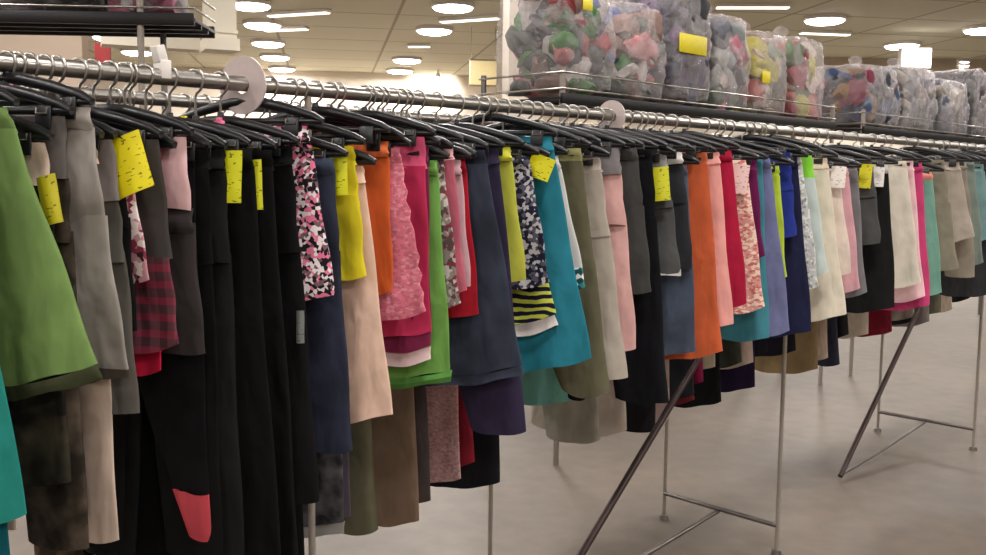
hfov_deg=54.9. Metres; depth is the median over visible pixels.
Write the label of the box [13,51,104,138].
hanger
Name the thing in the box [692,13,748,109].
plastic bag
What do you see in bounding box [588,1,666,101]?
plastic bag
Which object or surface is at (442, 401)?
skirt
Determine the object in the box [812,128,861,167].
hanger
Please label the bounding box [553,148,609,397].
skirt
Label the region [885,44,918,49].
diffuser
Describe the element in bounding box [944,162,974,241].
skirt
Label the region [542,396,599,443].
skirt
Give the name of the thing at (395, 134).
hanger
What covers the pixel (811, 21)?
diffuser
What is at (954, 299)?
skirt
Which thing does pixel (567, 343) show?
skirt
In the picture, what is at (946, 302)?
skirt
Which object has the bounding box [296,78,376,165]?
hanger
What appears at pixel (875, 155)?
hanger
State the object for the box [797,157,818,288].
skirt
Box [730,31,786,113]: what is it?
plastic bag
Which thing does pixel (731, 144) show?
hanger
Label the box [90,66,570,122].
wall
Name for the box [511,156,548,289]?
skirt
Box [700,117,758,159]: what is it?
hanger
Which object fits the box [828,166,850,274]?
skirt
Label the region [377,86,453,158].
hanger
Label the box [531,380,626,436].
skirt
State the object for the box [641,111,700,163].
hanger
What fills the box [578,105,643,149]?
hanger
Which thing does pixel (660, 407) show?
skirt
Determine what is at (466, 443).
skirt
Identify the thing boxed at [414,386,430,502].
skirt
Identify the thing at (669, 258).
skirt
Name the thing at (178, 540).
skirt
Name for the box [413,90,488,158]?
hanger
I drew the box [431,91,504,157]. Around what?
hanger
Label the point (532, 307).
skirt
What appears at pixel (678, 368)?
skirt
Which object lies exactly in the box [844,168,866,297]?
skirt
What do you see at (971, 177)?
skirt
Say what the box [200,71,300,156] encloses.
hanger
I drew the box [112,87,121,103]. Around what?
hanger
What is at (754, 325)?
skirt
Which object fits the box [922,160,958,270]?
skirt
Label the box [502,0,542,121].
column
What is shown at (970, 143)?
hanger
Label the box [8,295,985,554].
floor
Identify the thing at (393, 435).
skirt
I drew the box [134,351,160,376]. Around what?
skirt
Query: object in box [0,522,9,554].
skirt
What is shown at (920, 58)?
sign box
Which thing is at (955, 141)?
hanger
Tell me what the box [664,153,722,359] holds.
skirt
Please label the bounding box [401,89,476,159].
hanger
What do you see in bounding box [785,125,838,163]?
hanger
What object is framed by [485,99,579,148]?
hanger
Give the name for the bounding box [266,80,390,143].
hanger
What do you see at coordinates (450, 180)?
skirt
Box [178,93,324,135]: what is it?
hanger
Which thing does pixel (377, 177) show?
skirt
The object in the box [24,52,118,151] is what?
hanger
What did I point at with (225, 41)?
wall
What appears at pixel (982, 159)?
hanger
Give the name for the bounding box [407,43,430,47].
strip light
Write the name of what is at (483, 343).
skirt
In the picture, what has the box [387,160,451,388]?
skirt
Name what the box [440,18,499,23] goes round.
diffuser
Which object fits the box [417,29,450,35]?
diffuser
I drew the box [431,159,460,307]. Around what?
skirt
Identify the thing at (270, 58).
diffuser
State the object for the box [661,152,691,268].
skirt
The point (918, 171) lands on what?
skirt
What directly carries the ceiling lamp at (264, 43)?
attached to the ceiling
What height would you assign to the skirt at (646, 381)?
0.697 m
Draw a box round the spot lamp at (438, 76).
[435,70,440,78]
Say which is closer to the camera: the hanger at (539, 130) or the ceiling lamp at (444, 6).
the hanger at (539, 130)
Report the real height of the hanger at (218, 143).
0.174 m
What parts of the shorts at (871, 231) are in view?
hip panel, trouser leg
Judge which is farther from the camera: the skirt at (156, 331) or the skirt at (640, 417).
the skirt at (640, 417)
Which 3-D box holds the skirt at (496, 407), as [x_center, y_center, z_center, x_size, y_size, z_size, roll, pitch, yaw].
[-0.100,0.031,2.215,0.376,0.656,0.052,2,6,17]
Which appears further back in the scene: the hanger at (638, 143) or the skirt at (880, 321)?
the skirt at (880, 321)
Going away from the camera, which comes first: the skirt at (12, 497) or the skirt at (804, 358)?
the skirt at (12, 497)
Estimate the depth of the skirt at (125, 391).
1.55 m
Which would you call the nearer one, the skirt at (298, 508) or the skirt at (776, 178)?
the skirt at (298, 508)
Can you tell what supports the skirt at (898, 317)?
hanging from the hanger
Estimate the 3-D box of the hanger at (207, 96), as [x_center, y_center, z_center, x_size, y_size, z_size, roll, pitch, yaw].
[-0.705,-0.365,2.325,0.336,0.166,0.023,3,6,23]
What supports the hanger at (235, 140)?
hanging from the clothes rack at (75, 68)
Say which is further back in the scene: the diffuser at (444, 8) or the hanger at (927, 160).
the diffuser at (444, 8)
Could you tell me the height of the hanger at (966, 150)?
0.113 m
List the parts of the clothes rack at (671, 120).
post, hanging rail, post, hanging rail, post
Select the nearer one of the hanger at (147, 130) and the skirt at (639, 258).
the hanger at (147, 130)
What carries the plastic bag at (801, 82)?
on the shelf rack at (590, 101)
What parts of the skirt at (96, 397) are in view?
trouser leg, trouser leg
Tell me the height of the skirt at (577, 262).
0.356 m
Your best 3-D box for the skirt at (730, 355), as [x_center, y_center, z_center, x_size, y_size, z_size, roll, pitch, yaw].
[0.853,-0.038,3.886,0.350,0.830,0.076,2,6,17]
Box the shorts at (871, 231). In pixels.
[834,160,880,244]
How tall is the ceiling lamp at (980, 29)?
0.135 m
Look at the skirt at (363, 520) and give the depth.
2.57 m
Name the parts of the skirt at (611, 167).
hip panel, trouser leg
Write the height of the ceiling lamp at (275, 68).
0.135 m
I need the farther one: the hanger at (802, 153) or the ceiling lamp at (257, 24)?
the ceiling lamp at (257, 24)
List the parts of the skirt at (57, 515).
trouser leg, hip panel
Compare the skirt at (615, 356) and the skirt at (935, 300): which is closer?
the skirt at (615, 356)
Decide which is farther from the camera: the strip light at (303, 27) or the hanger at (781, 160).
the strip light at (303, 27)
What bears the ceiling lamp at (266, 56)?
attached to the ceiling
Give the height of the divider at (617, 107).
0.092 m
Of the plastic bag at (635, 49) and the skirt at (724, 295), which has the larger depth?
the plastic bag at (635, 49)
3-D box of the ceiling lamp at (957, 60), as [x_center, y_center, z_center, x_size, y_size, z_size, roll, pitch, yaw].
[11.828,-5.442,24.178,0.800,0.135,0.800,1,6,0]
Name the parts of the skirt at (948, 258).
hip panel, trouser leg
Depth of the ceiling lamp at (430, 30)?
19.53 m
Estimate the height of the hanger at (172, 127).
0.153 m
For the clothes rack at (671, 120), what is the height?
1.560 m
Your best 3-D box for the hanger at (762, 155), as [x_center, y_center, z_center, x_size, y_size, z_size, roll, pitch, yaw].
[0.698,-0.427,3.000,0.336,0.150,0.025,3,6,19]
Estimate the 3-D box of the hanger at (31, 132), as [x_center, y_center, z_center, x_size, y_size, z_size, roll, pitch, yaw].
[-0.832,-0.279,1.502,0.336,0.171,0.025,3,6,19]
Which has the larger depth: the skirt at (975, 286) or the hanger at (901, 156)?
the skirt at (975, 286)
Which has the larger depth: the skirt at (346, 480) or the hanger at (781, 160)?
the hanger at (781, 160)
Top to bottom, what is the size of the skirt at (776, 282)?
0.593 m
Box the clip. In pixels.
[214,117,224,123]
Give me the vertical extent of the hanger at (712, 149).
0.137 m
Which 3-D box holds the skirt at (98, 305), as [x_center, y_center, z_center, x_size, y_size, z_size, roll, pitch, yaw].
[-0.777,-0.055,1.565,0.410,0.442,0.026,2,6,16]
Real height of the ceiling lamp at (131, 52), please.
0.135 m
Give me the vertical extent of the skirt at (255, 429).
0.845 m
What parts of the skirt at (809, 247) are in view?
hip panel, trouser leg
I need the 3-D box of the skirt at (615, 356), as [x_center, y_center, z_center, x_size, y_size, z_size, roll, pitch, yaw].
[0.152,-0.023,2.480,0.413,0.576,0.058,3,6,19]
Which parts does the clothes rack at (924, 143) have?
hanging rail, post, hanging rail, post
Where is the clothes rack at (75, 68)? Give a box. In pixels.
[0,53,615,554]
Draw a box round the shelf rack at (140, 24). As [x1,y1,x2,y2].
[0,0,214,115]
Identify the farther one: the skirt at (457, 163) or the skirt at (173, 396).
the skirt at (457, 163)
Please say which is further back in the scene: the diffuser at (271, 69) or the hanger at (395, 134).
the diffuser at (271, 69)
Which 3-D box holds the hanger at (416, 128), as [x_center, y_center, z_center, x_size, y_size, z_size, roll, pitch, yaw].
[-0.277,-0.348,2.043,0.336,0.132,0.025,3,6,19]
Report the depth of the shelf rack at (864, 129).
7.02 m
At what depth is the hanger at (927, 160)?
3.88 m
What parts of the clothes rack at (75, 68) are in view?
hanging rail, hanging rail, post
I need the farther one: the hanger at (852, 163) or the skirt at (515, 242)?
the hanger at (852, 163)
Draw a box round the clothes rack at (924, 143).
[807,139,985,477]
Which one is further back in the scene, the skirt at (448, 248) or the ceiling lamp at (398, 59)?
the ceiling lamp at (398, 59)
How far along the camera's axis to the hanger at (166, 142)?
1.61 m
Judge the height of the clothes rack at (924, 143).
1.560 m
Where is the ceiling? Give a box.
[89,0,985,75]
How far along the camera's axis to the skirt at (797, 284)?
3.17 m
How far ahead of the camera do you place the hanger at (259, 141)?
1.74 m
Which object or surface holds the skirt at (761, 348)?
hanging from the hanger
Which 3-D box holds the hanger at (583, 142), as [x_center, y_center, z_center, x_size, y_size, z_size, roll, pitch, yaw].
[0.086,-0.377,2.399,0.336,0.140,0.025,2,6,17]
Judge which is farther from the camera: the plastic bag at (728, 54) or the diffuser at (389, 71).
the diffuser at (389, 71)
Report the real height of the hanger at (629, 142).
0.131 m
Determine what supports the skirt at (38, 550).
hanging from the hanger
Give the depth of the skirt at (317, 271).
1.82 m
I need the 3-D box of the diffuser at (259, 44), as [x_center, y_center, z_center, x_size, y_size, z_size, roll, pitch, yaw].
[-5.194,-5.354,21.924,0.720,0.067,0.720,1,6,0]
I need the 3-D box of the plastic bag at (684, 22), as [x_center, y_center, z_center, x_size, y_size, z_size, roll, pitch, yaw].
[0.925,-1.347,5.314,0.419,0.790,0.492,-5,8,-44]
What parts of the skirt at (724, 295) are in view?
panel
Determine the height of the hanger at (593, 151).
0.162 m
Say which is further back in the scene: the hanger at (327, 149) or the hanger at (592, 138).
the hanger at (592, 138)
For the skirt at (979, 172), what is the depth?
4.40 m
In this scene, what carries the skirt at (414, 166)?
hanging from the hanger at (416, 128)
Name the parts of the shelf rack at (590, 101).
post, post, guard rail, guard rail, wire shelf, post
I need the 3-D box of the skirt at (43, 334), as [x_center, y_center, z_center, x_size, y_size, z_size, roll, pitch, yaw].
[-0.823,-0.034,1.479,0.501,0.451,0.065,2,6,17]
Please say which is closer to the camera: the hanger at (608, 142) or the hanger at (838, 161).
the hanger at (608, 142)
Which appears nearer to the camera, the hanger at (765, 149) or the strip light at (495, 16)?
the hanger at (765, 149)
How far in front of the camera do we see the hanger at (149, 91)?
2.21 m
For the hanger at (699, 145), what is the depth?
2.73 m
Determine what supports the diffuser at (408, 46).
attached to the strip light at (410, 45)
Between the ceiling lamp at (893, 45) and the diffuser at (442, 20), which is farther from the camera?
the ceiling lamp at (893, 45)
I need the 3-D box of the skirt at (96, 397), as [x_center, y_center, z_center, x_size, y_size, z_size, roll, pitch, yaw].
[-0.772,0.109,1.595,0.325,0.672,0.025,2,6,17]
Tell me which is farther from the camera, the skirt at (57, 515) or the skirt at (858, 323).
the skirt at (858, 323)
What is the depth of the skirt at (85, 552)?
2.24 m
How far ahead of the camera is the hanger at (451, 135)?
2.06 m
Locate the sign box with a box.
[897,48,931,68]
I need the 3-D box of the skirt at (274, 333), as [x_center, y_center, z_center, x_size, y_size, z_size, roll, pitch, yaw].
[-0.546,0.185,1.818,0.387,0.852,0.059,3,6,20]
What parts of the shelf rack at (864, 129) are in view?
post, guard rail, wire shelf, guard rail, post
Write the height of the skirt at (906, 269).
0.519 m
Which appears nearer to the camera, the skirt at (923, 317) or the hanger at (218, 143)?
the hanger at (218, 143)
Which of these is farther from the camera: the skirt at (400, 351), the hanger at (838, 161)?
the hanger at (838, 161)
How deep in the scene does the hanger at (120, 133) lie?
1.57 m
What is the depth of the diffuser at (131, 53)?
23.53 m
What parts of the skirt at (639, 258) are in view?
hip panel, trouser leg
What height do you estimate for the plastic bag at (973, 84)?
0.702 m
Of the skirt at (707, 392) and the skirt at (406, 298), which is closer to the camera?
the skirt at (406, 298)
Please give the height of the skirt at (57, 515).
0.709 m
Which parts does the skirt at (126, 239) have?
hip panel, trouser leg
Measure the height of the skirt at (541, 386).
0.812 m
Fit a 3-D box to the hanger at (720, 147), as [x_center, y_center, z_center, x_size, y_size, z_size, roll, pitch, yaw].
[0.533,-0.421,2.838,0.336,0.132,0.025,2,6,16]
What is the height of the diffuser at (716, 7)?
0.025 m
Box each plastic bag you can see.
[496,0,615,98]
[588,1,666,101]
[619,0,711,105]
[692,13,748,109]
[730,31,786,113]
[764,36,823,119]
[815,64,899,128]
[856,65,935,132]
[927,78,968,135]
[928,69,985,138]
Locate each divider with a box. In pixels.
[220,56,266,114]
[597,100,625,127]
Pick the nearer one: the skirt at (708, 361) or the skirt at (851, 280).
the skirt at (851, 280)
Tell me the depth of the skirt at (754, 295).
2.94 m
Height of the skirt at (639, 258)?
0.393 m
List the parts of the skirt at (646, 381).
trouser leg, trouser leg, hip panel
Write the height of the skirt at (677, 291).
0.563 m
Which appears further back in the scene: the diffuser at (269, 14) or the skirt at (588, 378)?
the diffuser at (269, 14)
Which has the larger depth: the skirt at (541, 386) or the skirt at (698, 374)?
the skirt at (698, 374)
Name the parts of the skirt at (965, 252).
trouser leg, hip panel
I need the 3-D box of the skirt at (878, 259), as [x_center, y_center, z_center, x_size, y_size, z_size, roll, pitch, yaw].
[1.400,-0.151,3.719,0.343,0.577,0.076,3,6,21]
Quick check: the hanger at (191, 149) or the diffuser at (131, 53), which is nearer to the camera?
the hanger at (191, 149)
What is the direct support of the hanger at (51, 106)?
hanging from the clothes rack at (75, 68)
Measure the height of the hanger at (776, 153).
0.142 m
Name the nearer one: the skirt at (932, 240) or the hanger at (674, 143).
the hanger at (674, 143)
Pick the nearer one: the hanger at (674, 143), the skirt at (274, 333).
the skirt at (274, 333)
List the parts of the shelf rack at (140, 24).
wire shelf, guard rail, post, post, guard rail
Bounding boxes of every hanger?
[0,50,94,119]
[0,81,74,128]
[0,88,19,107]
[9,114,54,155]
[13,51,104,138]
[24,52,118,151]
[38,54,125,140]
[51,55,143,145]
[72,57,163,149]
[83,85,96,98]
[87,58,177,148]
[95,60,193,138]
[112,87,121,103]
[118,61,207,148]
[123,62,212,160]
[127,88,136,105]
[139,63,227,158]
[142,90,154,109]
[158,91,167,114]
[166,66,251,149]
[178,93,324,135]
[180,93,192,112]
[189,68,277,149]
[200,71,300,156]
[201,94,211,116]
[266,75,348,157]
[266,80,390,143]
[267,77,365,147]
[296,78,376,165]
[312,81,404,150]
[312,82,411,156]
[315,84,436,145]
[368,85,441,154]
[374,86,449,164]
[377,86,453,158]
[388,87,464,149]
[398,88,472,158]
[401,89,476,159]
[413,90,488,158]
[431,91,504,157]
[443,93,524,155]
[448,97,558,144]
[469,95,539,163]
[479,96,550,156]
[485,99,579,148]
[499,98,568,154]
[506,100,591,155]
[533,101,600,152]
[543,102,610,165]
[559,104,625,155]
[565,104,634,154]
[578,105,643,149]
[593,107,658,156]
[601,108,667,155]
[601,140,675,161]
[624,110,685,156]
[634,111,695,158]
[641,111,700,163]
[647,112,708,156]
[657,113,716,159]
[668,114,728,158]
[668,115,740,155]
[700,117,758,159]
[711,118,768,165]
[718,119,774,160]
[726,120,781,159]
[732,122,801,156]
[740,121,793,171]
[750,122,808,160]
[762,123,812,157]
[765,124,822,151]
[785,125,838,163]
[798,127,848,168]
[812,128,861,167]
[813,130,885,163]
[820,129,870,167]
[839,132,898,166]
[846,134,925,165]
[860,133,916,165]
[872,135,931,166]
[883,137,955,164]
[896,139,970,166]
[900,136,944,173]
[920,140,979,165]
[925,140,985,161]
[931,141,985,167]
[958,142,985,165]
[970,143,985,152]
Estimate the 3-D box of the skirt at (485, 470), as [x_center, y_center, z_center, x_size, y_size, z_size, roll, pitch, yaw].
[-0.134,0.144,2.931,0.341,1.018,0.072,2,6,17]
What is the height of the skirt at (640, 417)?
0.988 m
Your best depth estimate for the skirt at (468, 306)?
2.12 m
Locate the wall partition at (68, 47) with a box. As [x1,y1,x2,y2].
[0,35,89,87]
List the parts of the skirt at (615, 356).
hip panel, trouser leg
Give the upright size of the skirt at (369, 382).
0.535 m
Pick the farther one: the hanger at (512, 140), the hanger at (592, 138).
the hanger at (592, 138)
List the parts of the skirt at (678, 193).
hip panel, trouser leg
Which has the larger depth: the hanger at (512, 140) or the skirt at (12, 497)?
the hanger at (512, 140)
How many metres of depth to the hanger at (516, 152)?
2.23 m
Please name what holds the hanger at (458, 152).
hanging from the clothes rack at (75, 68)
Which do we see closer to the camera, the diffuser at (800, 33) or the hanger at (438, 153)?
the hanger at (438, 153)
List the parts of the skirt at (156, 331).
panel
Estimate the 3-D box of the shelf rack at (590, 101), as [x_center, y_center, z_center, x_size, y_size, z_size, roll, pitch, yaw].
[1.091,-0.140,5.617,2.750,1.885,0.570,-5,8,-44]
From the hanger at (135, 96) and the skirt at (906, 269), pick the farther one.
the skirt at (906, 269)
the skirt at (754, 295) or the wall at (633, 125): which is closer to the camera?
the skirt at (754, 295)
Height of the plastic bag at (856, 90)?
0.539 m
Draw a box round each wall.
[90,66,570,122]
[100,0,239,54]
[571,118,628,127]
[629,82,985,155]
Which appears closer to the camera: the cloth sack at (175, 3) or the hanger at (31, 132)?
the hanger at (31, 132)
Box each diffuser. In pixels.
[122,51,150,55]
[244,23,279,29]
[252,42,283,47]
[261,56,288,60]
[264,29,307,31]
[267,12,329,17]
[269,68,293,71]
[387,70,411,73]
[393,59,419,63]
[408,46,429,47]
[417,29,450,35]
[433,4,472,13]
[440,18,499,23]
[716,7,789,8]
[799,32,850,35]
[805,18,844,25]
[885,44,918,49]
[964,28,985,34]
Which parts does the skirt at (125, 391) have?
hip panel, trouser leg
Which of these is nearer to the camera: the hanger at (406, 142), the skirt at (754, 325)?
the hanger at (406, 142)
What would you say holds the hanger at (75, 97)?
hanging from the clothes rack at (75, 68)
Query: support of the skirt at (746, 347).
hanging from the hanger
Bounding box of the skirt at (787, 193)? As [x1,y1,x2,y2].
[770,152,796,237]
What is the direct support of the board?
hanging from the ceiling
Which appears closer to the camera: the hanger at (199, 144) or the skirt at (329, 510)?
the hanger at (199, 144)
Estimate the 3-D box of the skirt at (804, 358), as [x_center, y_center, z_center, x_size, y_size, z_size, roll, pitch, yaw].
[1.324,-0.027,4.355,0.350,0.939,0.072,2,6,16]
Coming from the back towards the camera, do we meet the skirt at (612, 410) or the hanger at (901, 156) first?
the hanger at (901, 156)
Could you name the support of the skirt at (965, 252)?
hanging from the hanger at (973, 158)
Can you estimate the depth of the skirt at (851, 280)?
3.44 m
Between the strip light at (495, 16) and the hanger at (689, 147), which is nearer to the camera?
the hanger at (689, 147)
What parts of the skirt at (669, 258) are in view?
hip panel, trouser leg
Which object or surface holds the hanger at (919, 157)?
hanging from the clothes rack at (671, 120)
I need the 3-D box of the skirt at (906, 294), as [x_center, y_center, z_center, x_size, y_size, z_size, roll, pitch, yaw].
[1.593,-0.184,3.893,0.350,0.583,0.064,2,6,17]
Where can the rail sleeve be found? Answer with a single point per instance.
(158, 52)
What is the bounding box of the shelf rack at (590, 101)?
[478,67,836,465]
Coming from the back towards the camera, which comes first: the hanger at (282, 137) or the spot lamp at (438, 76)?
the spot lamp at (438, 76)
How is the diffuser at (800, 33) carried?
attached to the strip light at (803, 31)
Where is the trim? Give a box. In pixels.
[815,58,985,81]
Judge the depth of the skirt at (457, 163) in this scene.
2.09 m
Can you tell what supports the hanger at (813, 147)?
hanging from the clothes rack at (671, 120)
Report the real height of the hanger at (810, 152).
0.131 m
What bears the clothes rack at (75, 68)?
on the floor
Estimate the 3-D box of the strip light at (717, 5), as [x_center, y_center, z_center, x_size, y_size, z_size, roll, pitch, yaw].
[4.580,-4.783,16.754,1.310,0.080,0.200,1,6,3]
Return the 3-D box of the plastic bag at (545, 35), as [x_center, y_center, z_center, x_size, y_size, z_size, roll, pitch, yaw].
[0.312,-1.249,4.722,0.431,0.702,0.498,-5,8,-44]
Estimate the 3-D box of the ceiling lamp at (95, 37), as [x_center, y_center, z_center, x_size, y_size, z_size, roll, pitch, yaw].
[-8.564,-5.354,21.244,0.800,0.135,0.800,1,6,0]
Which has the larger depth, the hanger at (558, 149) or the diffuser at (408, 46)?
the diffuser at (408, 46)
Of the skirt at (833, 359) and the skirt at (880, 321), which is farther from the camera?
the skirt at (880, 321)
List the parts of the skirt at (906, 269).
panel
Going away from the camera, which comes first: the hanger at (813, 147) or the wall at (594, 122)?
the hanger at (813, 147)
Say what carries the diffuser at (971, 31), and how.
attached to the ceiling lamp at (980, 29)
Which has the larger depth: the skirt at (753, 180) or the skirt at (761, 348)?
the skirt at (761, 348)
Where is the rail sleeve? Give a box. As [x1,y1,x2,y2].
[150,45,171,78]
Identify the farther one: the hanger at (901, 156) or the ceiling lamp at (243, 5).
the ceiling lamp at (243, 5)
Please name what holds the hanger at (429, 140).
hanging from the clothes rack at (75, 68)
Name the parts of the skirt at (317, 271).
panel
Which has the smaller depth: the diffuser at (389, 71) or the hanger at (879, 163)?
the hanger at (879, 163)
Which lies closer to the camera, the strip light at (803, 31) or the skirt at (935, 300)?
the skirt at (935, 300)
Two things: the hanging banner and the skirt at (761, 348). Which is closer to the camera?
the skirt at (761, 348)
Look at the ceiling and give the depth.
20.15 m
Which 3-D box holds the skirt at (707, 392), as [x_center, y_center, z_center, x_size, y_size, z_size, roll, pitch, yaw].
[0.755,0.040,3.807,0.344,0.970,0.058,2,6,17]
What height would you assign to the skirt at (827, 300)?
0.579 m
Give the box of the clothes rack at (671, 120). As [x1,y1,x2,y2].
[488,112,912,554]
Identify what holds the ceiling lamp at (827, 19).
attached to the ceiling
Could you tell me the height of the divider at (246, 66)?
0.112 m
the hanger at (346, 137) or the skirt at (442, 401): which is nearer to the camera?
the hanger at (346, 137)
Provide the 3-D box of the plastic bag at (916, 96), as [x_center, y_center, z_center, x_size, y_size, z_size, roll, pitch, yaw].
[3.159,-1.446,7.521,0.715,0.593,0.490,-5,8,-44]
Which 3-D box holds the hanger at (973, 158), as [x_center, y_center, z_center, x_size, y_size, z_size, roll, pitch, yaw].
[2.019,-0.562,4.293,0.336,0.119,0.025,2,6,17]
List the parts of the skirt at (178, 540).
trouser leg, trouser leg, hip panel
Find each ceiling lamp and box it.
[91,36,100,40]
[120,48,150,55]
[236,0,272,11]
[242,19,281,29]
[250,38,284,47]
[259,53,290,60]
[267,65,295,71]
[386,67,413,73]
[392,56,421,63]
[415,25,452,35]
[431,0,474,13]
[803,13,846,25]
[883,40,921,49]
[956,59,972,62]
[962,24,985,34]
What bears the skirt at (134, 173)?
hanging from the hanger at (62, 78)
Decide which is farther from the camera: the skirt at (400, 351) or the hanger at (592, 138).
the hanger at (592, 138)
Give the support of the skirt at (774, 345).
hanging from the hanger
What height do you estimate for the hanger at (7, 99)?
0.121 m
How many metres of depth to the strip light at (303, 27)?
19.76 m
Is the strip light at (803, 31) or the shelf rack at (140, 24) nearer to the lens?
the shelf rack at (140, 24)
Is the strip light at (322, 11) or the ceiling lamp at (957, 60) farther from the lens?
the ceiling lamp at (957, 60)
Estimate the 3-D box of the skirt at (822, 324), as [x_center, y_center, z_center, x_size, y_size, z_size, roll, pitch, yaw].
[1.397,-0.050,4.435,0.353,0.906,0.079,2,6,17]
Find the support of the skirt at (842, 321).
hanging from the hanger
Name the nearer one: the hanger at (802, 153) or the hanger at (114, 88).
the hanger at (114, 88)
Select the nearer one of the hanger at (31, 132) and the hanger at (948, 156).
the hanger at (31, 132)
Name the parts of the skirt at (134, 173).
panel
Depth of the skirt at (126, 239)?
1.56 m
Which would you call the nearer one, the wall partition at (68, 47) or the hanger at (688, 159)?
the hanger at (688, 159)
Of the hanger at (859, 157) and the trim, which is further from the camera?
the trim
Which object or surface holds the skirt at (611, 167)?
hanging from the hanger at (608, 142)
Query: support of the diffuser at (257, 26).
attached to the ceiling lamp at (257, 24)
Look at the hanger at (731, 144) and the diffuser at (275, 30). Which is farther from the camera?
the diffuser at (275, 30)
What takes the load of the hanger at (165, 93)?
hanging from the clothes rack at (75, 68)
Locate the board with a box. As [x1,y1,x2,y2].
[468,26,497,86]
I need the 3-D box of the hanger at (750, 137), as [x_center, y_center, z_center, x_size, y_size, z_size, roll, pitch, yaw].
[0.849,-0.456,3.146,0.336,0.120,0.025,2,6,17]
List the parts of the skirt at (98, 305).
hip panel, trouser leg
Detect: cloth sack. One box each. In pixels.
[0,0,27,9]
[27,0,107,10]
[108,0,188,12]
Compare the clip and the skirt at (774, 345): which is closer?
the clip
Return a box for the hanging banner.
[94,43,110,62]
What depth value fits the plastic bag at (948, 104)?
7.82 m
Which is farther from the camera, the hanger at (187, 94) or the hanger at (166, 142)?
the hanger at (187, 94)
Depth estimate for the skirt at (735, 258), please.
2.85 m
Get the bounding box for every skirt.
[0,108,102,400]
[0,367,26,523]
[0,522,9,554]
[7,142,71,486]
[8,149,118,543]
[14,107,130,378]
[17,116,88,550]
[34,545,82,554]
[83,549,92,554]
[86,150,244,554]
[89,150,222,554]
[97,140,139,414]
[112,129,154,283]
[118,197,136,330]
[132,139,178,353]
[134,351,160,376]
[136,148,280,554]
[137,152,210,541]
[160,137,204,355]
[220,126,334,300]
[252,150,298,554]
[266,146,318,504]
[295,504,304,554]
[303,452,344,537]
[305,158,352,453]
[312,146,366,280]
[341,166,392,423]
[342,452,350,516]
[343,418,377,535]
[348,141,392,294]
[371,387,418,526]
[379,148,425,320]
[381,137,431,336]
[383,146,430,366]
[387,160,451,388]
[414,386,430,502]
[418,150,523,385]
[426,385,460,482]
[430,430,499,488]
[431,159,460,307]
[443,149,466,292]
[448,159,478,317]
[453,160,470,286]
[458,149,525,434]
[458,386,474,466]
[499,147,525,281]
[505,137,591,371]
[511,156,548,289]
[512,283,557,336]
[521,367,570,405]
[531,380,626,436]
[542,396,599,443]
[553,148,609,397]
[555,156,584,288]
[568,150,668,403]
[582,158,627,379]
[594,148,635,350]
[620,148,650,293]
[626,402,655,432]
[653,155,680,275]
[655,359,669,421]
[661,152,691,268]
[661,165,695,355]
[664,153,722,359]
[669,359,694,404]
[674,352,720,407]
[682,152,733,326]
[692,359,702,383]
[702,353,714,368]
[719,150,746,306]
[720,159,768,341]
[720,339,741,367]
[720,340,754,391]
[720,341,752,368]
[732,160,764,313]
[746,160,764,257]
[755,321,817,373]
[755,334,795,356]
[755,338,767,355]
[762,158,789,336]
[769,158,810,337]
[770,152,796,237]
[771,166,786,276]
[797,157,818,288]
[801,156,828,275]
[809,158,846,321]
[818,316,839,366]
[818,319,827,359]
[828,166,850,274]
[837,312,848,337]
[838,312,868,338]
[841,168,859,292]
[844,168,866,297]
[845,165,894,312]
[856,310,891,336]
[873,161,920,287]
[882,163,929,310]
[891,308,913,324]
[892,305,928,326]
[894,161,924,302]
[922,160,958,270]
[923,172,941,295]
[929,294,940,313]
[934,295,952,313]
[939,166,985,296]
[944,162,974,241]
[944,162,974,277]
[952,297,969,301]
[966,162,982,264]
[974,164,985,240]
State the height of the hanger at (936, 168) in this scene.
0.169 m
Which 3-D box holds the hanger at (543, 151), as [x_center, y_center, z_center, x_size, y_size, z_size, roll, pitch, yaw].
[-0.024,-0.353,2.294,0.336,0.168,0.025,2,6,17]
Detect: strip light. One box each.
[264,25,309,31]
[265,8,331,17]
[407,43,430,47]
[438,14,501,23]
[714,3,791,8]
[798,29,851,35]
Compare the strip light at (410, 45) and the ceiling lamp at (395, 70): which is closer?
the strip light at (410, 45)
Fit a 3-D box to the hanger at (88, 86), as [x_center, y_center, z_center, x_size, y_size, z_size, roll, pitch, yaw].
[-0.904,-0.352,2.128,0.336,0.156,0.025,3,6,19]
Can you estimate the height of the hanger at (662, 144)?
0.131 m
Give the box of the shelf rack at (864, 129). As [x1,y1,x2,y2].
[818,109,985,375]
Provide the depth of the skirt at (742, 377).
3.98 m
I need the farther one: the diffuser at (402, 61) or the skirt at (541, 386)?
the diffuser at (402, 61)
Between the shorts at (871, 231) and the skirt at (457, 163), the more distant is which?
the shorts at (871, 231)

